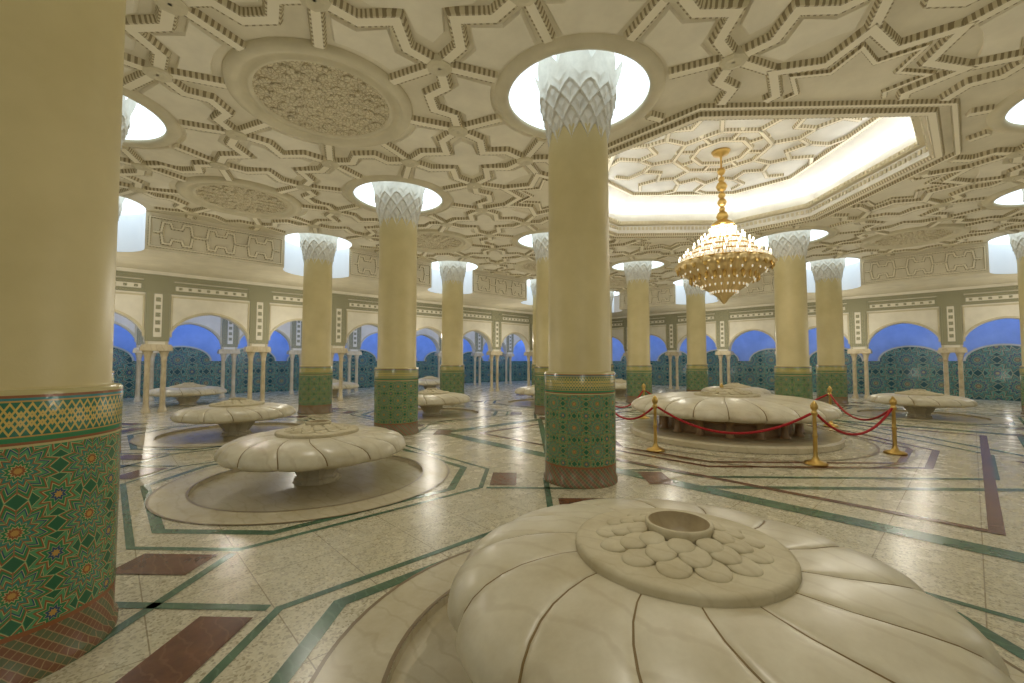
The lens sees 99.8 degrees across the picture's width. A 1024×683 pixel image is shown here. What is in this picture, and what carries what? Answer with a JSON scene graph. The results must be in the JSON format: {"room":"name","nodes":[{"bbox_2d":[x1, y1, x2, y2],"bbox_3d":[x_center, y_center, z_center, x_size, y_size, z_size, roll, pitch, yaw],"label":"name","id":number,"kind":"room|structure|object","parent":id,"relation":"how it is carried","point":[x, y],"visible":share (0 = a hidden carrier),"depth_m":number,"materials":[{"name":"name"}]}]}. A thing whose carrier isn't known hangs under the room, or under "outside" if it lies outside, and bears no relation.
{"room":"mosque","nodes":[
{"label":"mosque","id":0,"kind":"room"},
{"bbox_2d":[121,198,145,214],"bbox_3d":[-9.884,-3.627,10.139,1.960,0.640,1.960,2,-4,-43],"label":"light","id":1,"kind":"object","parent":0,"point":[129,207],"depth_m":11.04,"materials":[{"name":"white"}]},
{"bbox_2d":[114,313,520,401],"bbox_3d":[-10.643,0.347,20.898,34.130,4.400,0.460,2,-4,-43],"label":"arcade","id":2,"kind":"structure","parent":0,"point":[227,333],"depth_m":20.71,"materials":[{"name":"paint"}]},
{"bbox_2d":[112,324,531,397],"bbox_3d":[-11.020,0.490,24.034,36.579,4.400,0.090,2,-4,-43],"label":"wall","id":3,"kind":"structure","parent":0,"point":[194,357],"depth_m":21.78,"materials":[{"name":"tile"}]},
{"bbox_2d":[115,267,532,412],"bbox_3d":[-7.223,0.182,17.251,34.130,4.400,0.460,2,-4,-43],"label":"wall","id":4,"kind":"structure","parent":0,"point":[157,303],"depth_m":15.24,"materials":[{"name":"paint"}]},
{"bbox_2d":[432,262,476,270],"bbox_3d":[-2.356,-3.308,17.183,1.960,0.640,1.960,2,-4,-43],"label":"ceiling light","id":5,"kind":"object","parent":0,"point":[435,265],"depth_m":17.77,"materials":[{"name":"white"}]},
{"bbox_2d":[518,234,532,246],"bbox_3d":[1.170,-3.478,13.422,1.960,0.640,1.960,2,-4,-43],"label":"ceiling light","id":6,"kind":"object","parent":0,"point":[526,240],"depth_m":14.04,"materials":[{"name":"white"}]},
{"bbox_2d":[34,380,1023,682],"bbox_3d":[1.170,2.224,13.164,46.418,0.050,46.418,2,-4,-43],"label":"floor","id":7,"kind":"structure","parent":0,"point":[277,573],"depth_m":4.56,"materials":[{"name":"stone"}]},
{"bbox_2d":[0,0,125,682],"bbox_3d":[-2.833,-1.263,2.495,1.203,5.950,1.203,-2,-3,35],"label":"column","id":8,"kind":"structure","parent":7,"relation":"on","point":[62,61],"depth_m":2.29,"materials":[{"name":"stone"}]},
{"bbox_2d":[118,196,124,220],"bbox_3d":[-9.884,-0.922,10.016,1.203,5.950,1.203,-2,-3,35],"label":"column","id":9,"kind":"structure","parent":7,"relation":"on","point":[121,199],"depth_m":10.37,"materials":[{"name":"tile"}]},
{"bbox_2d":[112,95,136,382],"bbox_3d":[-6.359,-1.093,6.255,1.203,5.950,1.203,-2,-3,35],"label":"column","id":10,"kind":"structure","parent":7,"relation":"on","point":[128,105],"depth_m":6.57,"materials":[{"name":"tile"}]},
{"bbox_2d":[149,382,226,405],"bbox_3d":[-11.880,1.937,15.796,2.380,0.861,2.400,-2,-3,35],"label":"fountain","id":11,"kind":"object","parent":7,"relation":"on","point":[187,393],"visible":0.98,"depth_m":15.33,"materials":[{"name":"brown stone"}]},
{"bbox_2d":[170,397,295,435],"bbox_3d":[-6.239,1.714,9.777,2.380,0.861,2.400,1,-3,-16],"label":"fountain","id":12,"kind":"object","parent":7,"relation":"on","point":[235,416],"visible":1,"depth_m":9.20,"materials":[{"name":"brown"}]},
{"bbox_2d":[213,419,405,485],"bbox_3d":[-2.714,1.544,6.016,2.380,0.861,2.400,1,-3,-16],"label":"fountain","id":13,"kind":"object","parent":7,"relation":"on","point":[314,450],"visible":1,"depth_m":5.35,"materials":[{"name":"brown stone"}]},
{"bbox_2d":[297,233,337,414],"bbox_3d":[-6.120,-0.762,13.538,1.203,5.950,1.203,-2,-3,35],"label":"column","id":14,"kind":"structure","parent":7,"relation":"on","point":[318,250],"depth_m":13.18,"materials":[{"name":"tile"}]},
{"bbox_2d":[332,248,348,277],"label":"light","id":15,"kind":"object","parent":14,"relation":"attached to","point":[340,268],"depth_m":14.53,"materials":[{"name":"white"}]},
{"bbox_2d":[332,379,358,396],"bbox_3d":[-8.116,2.097,19.318,2.380,0.861,2.400,-2,-3,35],"label":"fountain","id":16,"kind":"object","parent":7,"relation":"on","point":[346,385],"visible":0.34,"depth_m":18.95,"materials":[{"name":"brown stone"}]},
{"bbox_2d":[372,181,425,435],"bbox_3d":[-2.594,-0.933,9.777,1.203,5.950,1.203,-2,-3,35],"label":"column","id":17,"kind":"structure","parent":7,"relation":"on","point":[398,204],"depth_m":9.41,"materials":[{"name":"stone"}]},
{"bbox_2d":[418,376,439,388],"bbox_3d":[-4.352,2.257,22.840,2.400,0.861,2.380,-1,-3,22],"label":"fountain","id":18,"kind":"object","parent":7,"relation":"on","point":[429,381],"visible":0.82,"depth_m":22.00,"materials":[{"name":"brown stone"}]},
{"bbox_2d":[418,388,470,415],"bbox_3d":[-2.475,1.874,13.299,2.380,0.861,2.400,1,-3,-16],"label":"fountain","id":19,"kind":"object","parent":7,"relation":"on","point":[431,401],"visible":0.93,"depth_m":12.77,"materials":[{"name":"brown"}]},
{"bbox_2d":[438,261,466,393],"bbox_3d":[-2.356,-0.603,17.060,1.203,5.950,1.203,-2,-3,35],"label":"column","id":20,"kind":"structure","parent":7,"relation":"on","point":[452,273],"depth_m":16.70,"materials":[{"name":"tile"}]},
{"bbox_2d":[463,270,471,293],"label":"light","id":21,"kind":"object","parent":20,"relation":"attached to","point":[467,285],"depth_m":17.98,"materials":[{"name":"white"}]},
{"bbox_2d":[514,385,534,395],"bbox_3d":[1.289,2.034,16.821,2.400,0.861,2.380,-1,-3,22],"label":"fountain","id":22,"kind":"object","parent":7,"relation":"on","point":[527,390],"visible":0.1,"depth_m":16.11,"materials":[{"name":"brown stone"}]},
{"bbox_2d":[530,279,535,384],"bbox_3d":[1.409,-0.443,20.582,1.203,5.950,1.203,-2,-3,35],"label":"column","id":23,"kind":"structure","parent":7,"relation":"on","point":[533,281],"depth_m":20.35,"materials":[{"name":"tile"}]},
{"bbox_2d":[531,232,548,414],"bbox_3d":[1.170,-0.773,13.300,1.203,5.950,1.203,-2,-3,35],"label":"column","id":24,"kind":"structure","parent":7,"relation":"on","point":[540,241],"depth_m":12.96,"materials":[{"name":"stone"}]},
{"bbox_2d":[84,393,1023,682],"bbox_3d":[2.813,1.945,7.643,28.261,0.001,21.763,2,-4,-43],"label":"inlay","id":25,"kind":"object","parent":7,"relation":"on","point":[302,651],"visible":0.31,"depth_m":4.04,"materials":[{"name":"stone"}]},
{"bbox_2d":[115,394,1023,682],"bbox_3d":[2.813,1.944,7.643,28.014,0.001,22.702,2,-4,-43],"label":"inlay","id":26,"kind":"object","parent":7,"relation":"on","point":[175,661],"visible":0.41,"depth_m":3.52,"materials":[{"name":"stone"}]},
{"bbox_2d":[129,397,1023,682],"bbox_3d":[2.813,1.880,7.646,24.280,0.124,19.123,2,-4,-43],"label":"rings","id":27,"kind":"object","parent":7,"relation":"on","point":[368,652],"visible":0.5,"depth_m":4.56,"materials":[{"name":"stone"}]},
{"bbox_2d":[534,50,622,488],"bbox_3d":[0.931,-1.103,6.017,1.203,5.950,1.203,-2,-3,35],"label":"column","id":28,"kind":"structure","parent":7,"relation":"on","point":[577,89],"depth_m":5.64,"materials":[{"name":"tile"}]},
{"bbox_2d":[610,291,613,371],"bbox_3d":[5.173,-0.283,24.104,1.203,5.950,1.203,-2,-3,35],"label":"column","id":29,"kind":"structure","parent":7,"relation":"on","point":[611,292],"depth_m":23.84,"materials":[{"name":"tile"}]},
{"bbox_2d":[615,379,625,396],"bbox_3d":[5.054,2.194,20.343,2.380,0.861,2.400,0,-3,9],"label":"fountain","id":30,"kind":"object","parent":7,"relation":"on","point":[620,384],"visible":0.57,"depth_m":19.98,"materials":[{"name":"brown stone"}]},
{"bbox_2d":[623,261,651,402],"bbox_3d":[4.934,-0.613,16.822,1.203,5.950,1.203,-2,-3,35],"label":"column","id":31,"kind":"structure","parent":7,"relation":"on","point":[637,273],"depth_m":16.46,"materials":[{"name":"tile"}]},
{"bbox_2d":[638,383,649,418],"bbox_3d":[3.666,1.646,11.974,0.320,0.980,0.320,2,-4,-43],"label":"stanchion","id":32,"kind":"object","parent":7,"relation":"on","point":[643,384],"visible":0.7,"depth_m":11.94,"materials":[{"name":"brown"}]},
{"bbox_2d":[616,390,642,407],"bbox_3d":[2.906,1.522,11.219,2.082,0.416,0.040,3,-4,-45],"label":"rope","id":33,"kind":"object","parent":32,"relation":"attached to","point":[642,390],"visible":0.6,"depth_m":11.36,"materials":[{"name":"red fabric"}]},
{"bbox_2d":[646,395,664,451],"bbox_3d":[2.558,1.452,7.698,0.320,0.980,0.320,2,-4,-43],"label":"stanchion","id":34,"kind":"object","parent":7,"relation":"on","point":[655,448],"visible":1,"depth_m":7.67,"materials":[{"name":"brown metal"}]},
{"bbox_2d":[616,407,652,419],"bbox_3d":[2.352,1.424,9.081,0.040,0.418,2.720,0,-3,-8],"label":"rope","id":35,"kind":"object","parent":34,"relation":"hanging from","point":[651,408],"visible":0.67,"depth_m":8.42,"materials":[{"name":"red fabric"}]},
{"bbox_2d":[657,406,810,434],"bbox_3d":[3.627,1.339,7.193,2.299,0.417,0.040,-1,-3,25],"label":"rope","id":36,"kind":"object","parent":34,"relation":"attached to","point":[658,407],"visible":1,"depth_m":7.12,"materials":[{"name":"red fabric"}]},
{"bbox_2d":[683,279,708,391],"bbox_3d":[8.699,-0.454,20.343,1.203,5.950,1.203,-2,-3,35],"label":"column","id":37,"kind":"structure","parent":7,"relation":"on","point":[696,366],"depth_m":19.99,"materials":[{"name":"stone"}]},
{"bbox_2d":[675,284,685,304],"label":"light","id":38,"kind":"object","parent":37,"relation":"attached to","point":[681,295],"depth_m":21.34,"materials":[{"name":"white"}]},
{"bbox_2d":[447,499,1013,682],"bbox_3d":[0.875,1.368,2.247,2.400,0.861,2.380,-1,-3,22],"label":"fountain","id":39,"kind":"object","parent":7,"relation":"on","point":[595,590],"visible":1,"depth_m":1.76,"materials":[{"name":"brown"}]},
{"bbox_2d":[701,383,770,393],"bbox_3d":[8.579,2.023,16.582,2.380,0.861,2.400,0,-3,9],"label":"fountain","id":40,"kind":"object","parent":7,"relation":"on","point":[731,385],"visible":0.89,"depth_m":16.09,"materials":[{"name":"brown stone"}]},
{"bbox_2d":[631,388,842,439],"bbox_3d":[4.696,1.525,9.427,4.014,1.008,4.014,0,-3,7],"label":"fountain","id":41,"kind":"object","parent":7,"relation":"on","point":[720,409],"visible":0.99,"depth_m":8.23,"materials":[{"name":"brown"}]},
{"bbox_2d":[767,230,812,398],"bbox_3d":[8.460,-0.784,13.061,1.203,5.950,1.203,-2,-3,35],"label":"column","id":42,"kind":"structure","parent":7,"relation":"on","point":[792,370],"depth_m":12.72,"materials":[{"name":"stone"}]},
{"bbox_2d":[803,401,828,466],"bbox_3d":[4.696,1.406,6.680,0.320,0.980,0.320,2,-4,-43],"label":"stanchion","id":43,"kind":"object","parent":7,"relation":"on","point":[815,461],"visible":1,"depth_m":6.65,"materials":[{"name":"brown metal"}]},
{"bbox_2d":[817,408,892,435],"bbox_3d":[5.651,1.334,7.069,1.994,0.416,0.040,1,-3,-22],"label":"rope","id":44,"kind":"object","parent":43,"relation":"attached to","point":[890,409],"visible":0.98,"depth_m":7.06,"materials":[{"name":"red fabric"}]},
{"bbox_2d":[810,258,848,403],"bbox_3d":[12.224,-0.624,16.583,1.203,5.950,1.203,-2,-3,35],"label":"column","id":45,"kind":"structure","parent":7,"relation":"on","point":[831,369],"depth_m":16.25,"materials":[{"name":"tile"}]},
{"bbox_2d":[806,269,814,292],"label":"light","id":46,"kind":"object","parent":45,"relation":"attached to","point":[810,278],"depth_m":17.64,"materials":[{"name":"white"}]},
{"bbox_2d":[823,386,838,426],"bbox_3d":[7.797,1.582,10.554,0.320,0.980,0.320,2,-4,-43],"label":"stanchion","id":47,"kind":"object","parent":7,"relation":"on","point":[829,389],"visible":0.71,"depth_m":10.53,"materials":[{"name":"brown metal"}]},
{"bbox_2d":[883,397,907,454],"bbox_3d":[6.606,1.441,7.451,0.320,0.980,0.320,2,-4,-43],"label":"stanchion","id":48,"kind":"object","parent":7,"relation":"on","point":[894,450],"visible":0.99,"depth_m":7.42,"materials":[{"name":"brown metal"}]},
{"bbox_2d":[830,394,889,420],"bbox_3d":[7.201,1.420,9.007,0.040,0.418,3.253,-1,-3,21],"label":"rope","id":49,"kind":"object","parent":48,"relation":"attached to","point":[832,397],"visible":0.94,"depth_m":8.93,"materials":[{"name":"red fabric"}]},
{"bbox_2d":[867,389,977,417],"bbox_3d":[12.105,1.852,12.822,2.380,0.861,2.400,0,-3,9],"label":"fountain","id":50,"kind":"object","parent":7,"relation":"on","point":[920,403],"visible":0.98,"depth_m":12.31,"materials":[{"name":"brown stone"}]},
{"bbox_2d":[1008,231,1023,414],"bbox_3d":[15.750,-0.795,12.823,1.203,5.950,1.203,-2,-3,35],"label":"column","id":51,"kind":"structure","parent":7,"relation":"on","point":[1016,240],"depth_m":12.98,"materials":[{"name":"tile"}]},
{"bbox_2d":[116,0,1023,316],"bbox_3d":[1.316,-2.728,12.287,34.813,0.963,34.298,2,-4,-43],"label":"ceiling","id":52,"kind":"structure","parent":0,"point":[857,79],"depth_m":7.36,"materials":[{"name":"paint"}]},
{"bbox_2d":[117,211,145,251],"bbox_3d":[-10.219,-2.810,10.460,1.960,0.963,0.980,2,-4,-43],"label":"light","id":53,"kind":"object","parent":52,"relation":"attached to","point":[131,228],"visible":0.34,"depth_m":11.06,"materials":[{"name":"white"}]},
{"bbox_2d":[125,96,165,139],"bbox_3d":[-6.359,-3.798,6.378,1.960,0.640,1.960,2,-4,-43],"label":"light","id":54,"kind":"object","parent":52,"relation":"attached to","point":[144,125],"depth_m":7.25,"materials":[{"name":"white"}]},
{"bbox_2d":[283,241,303,275],"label":"light","id":55,"kind":"object","parent":52,"relation":"attached to","point":[293,262],"depth_m":13.92,"materials":[{"name":"white"}]},
{"bbox_2d":[285,233,351,249],"bbox_3d":[-6.120,-3.468,13.661,1.960,0.640,1.960,2,-4,-43],"label":"light","id":56,"kind":"object","parent":52,"relation":"attached to","point":[294,238],"depth_m":14.08,"materials":[{"name":"white"}]},
{"bbox_2d":[354,182,441,210],"bbox_3d":[-2.594,-3.638,9.900,1.960,0.640,1.960,2,-4,-43],"label":"dome","id":57,"kind":"object","parent":52,"relation":"attached to","point":[365,192],"depth_m":10.38,"materials":[{"name":"white"}]},
{"bbox_2d":[428,269,441,293],"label":"light","id":58,"kind":"object","parent":52,"relation":"attached to","point":[437,284],"depth_m":17.76,"materials":[{"name":"white"}]},
{"bbox_2d":[521,285,532,304],"bbox_3d":[1.074,-2.331,21.026,1.960,0.963,0.980,2,-4,-43],"label":"light","id":59,"kind":"object","parent":52,"relation":"attached to","point":[529,301],"visible":0.28,"depth_m":21.47,"materials":[{"name":"white"}]},
{"bbox_2d":[119,0,1023,307],"bbox_3d":[2.755,-3.045,6.067,28.336,0.893,23.179,2,-4,-43],"label":"moulding","id":60,"kind":"structure","parent":52,"relation":"attached to","point":[678,40],"depth_m":6.37,"materials":[{"name":"paint"}]},
{"bbox_2d":[122,33,1023,287],"bbox_3d":[2.755,-3.445,6.106,25.629,0.090,20.471,2,-4,-43],"label":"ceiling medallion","id":61,"kind":"object","parent":52,"relation":"attached to","point":[332,96],"visible":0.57,"depth_m":6.43,"materials":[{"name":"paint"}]},
{"bbox_2d":[509,53,649,129],"bbox_3d":[0.931,-3.809,6.140,1.960,0.640,1.960,2,-4,-43],"label":"ceiling light","id":62,"kind":"object","parent":52,"relation":"attached to","point":[632,88],"depth_m":6.48,"materials":[{"name":"white"}]},
{"bbox_2d":[705,291,718,303],"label":"light","id":63,"kind":"object","parent":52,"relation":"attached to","point":[709,298],"depth_m":20.87,"materials":[{"name":"white"}]},
{"bbox_2d":[674,147,777,303],"bbox_3d":[4.696,-2.554,9.612,2.070,3.453,2.070,2,-4,-43],"label":"chandelier","id":64,"kind":"object","parent":52,"relation":"hanging from","point":[722,274],"visible":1,"depth_m":9.17,"materials":[{"name":"gold metal"}]},
{"bbox_2d":[754,230,827,245],"bbox_3d":[8.460,-3.489,13.184,1.960,0.640,1.960,2,-4,-43],"label":"dome","id":65,"kind":"object","parent":52,"relation":"attached to","point":[814,234],"depth_m":13.43,"materials":[{"name":"white"}]},
{"bbox_2d":[806,258,859,268],"bbox_3d":[12.224,-3.329,16.706,1.960,0.640,1.960,2,-4,-43],"label":"dome","id":66,"kind":"object","parent":52,"relation":"attached to","point":[848,261],"depth_m":16.84,"materials":[{"name":"white"}]},
{"bbox_2d":[842,261,860,289],"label":"light","id":67,"kind":"object","parent":52,"relation":"attached to","point":[851,277],"depth_m":16.75,"materials":[{"name":"white"}]},
{"bbox_2d":[988,243,1016,273],"bbox_3d":[16.108,-2.684,13.244,0.980,0.963,1.960,2,-4,-43],"label":"light","id":68,"kind":"object","parent":52,"relation":"attached to","point":[1002,260],"visible":0.84,"depth_m":13.86,"materials":[{"name":"white"}]},
{"bbox_2d":[994,189,1023,204],"bbox_3d":[11.986,-3.660,9.423,1.960,0.640,1.960,2,-4,-43],"label":"dome","id":69,"kind":"object","parent":52,"relation":"attached to","point":[1016,197],"depth_m":10.34,"materials":[{"name":"white"}]},
{"bbox_2d":[613,261,662,269],"bbox_3d":[4.934,-3.319,16.944,1.960,0.640,1.960,2,-4,-43],"label":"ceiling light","id":70,"kind":"object","parent":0,"point":[655,264],"depth_m":17.48,"materials":[{"name":"white"}]},
{"bbox_2d":[673,280,682,284],"bbox_3d":[8.699,-3.159,20.466,1.960,0.640,1.960,2,-4,-43],"label":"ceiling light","id":71,"kind":"object","parent":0,"point":[680,282],"depth_m":21.29,"materials":[{"name":"white"}]},
{"bbox_2d":[608,117,928,232],"bbox_3d":[4.696,-3.804,9.669,7.000,0.950,7.000,2,-4,-43],"label":"recessed ceiling","id":72,"kind":"structure","parent":0,"point":[778,170],"depth_m":10.22,"materials":[{"name":"beige paint"}]},
{"bbox_2d":[612,282,1019,398],"bbox_3d":[15.174,0.239,18.505,0.460,4.400,28.509,2,-4,-43],"label":"wall","id":73,"kind":"structure","parent":0,"point":[951,314],"depth_m":18.21,"materials":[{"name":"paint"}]},
{"bbox_2d":[612,318,1021,400],"bbox_3d":[14.433,0.468,23.548,0.090,4.400,35.599,2,-4,-43],"label":"wall","id":74,"kind":"structure","parent":0,"point":[904,357],"depth_m":19.92,"materials":[{"name":"tile"}]},
{"bbox_2d":[988,235,1009,243],"bbox_3d":[15.750,-3.500,12.945,1.960,0.640,1.960,2,-4,-43],"label":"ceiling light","id":75,"kind":"object","parent":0,"point":[1004,239],"depth_m":13.86,"materials":[{"name":"white"}]},
{"bbox_2d":[1005,100,1023,124],"bbox_3d":[8.221,-3.820,5.901,1.960,0.640,1.960,2,-4,-43],"label":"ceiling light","id":76,"kind":"object","parent":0,"point":[1015,115],"depth_m":6.79,"materials":[{"name":"white"}]}
]}

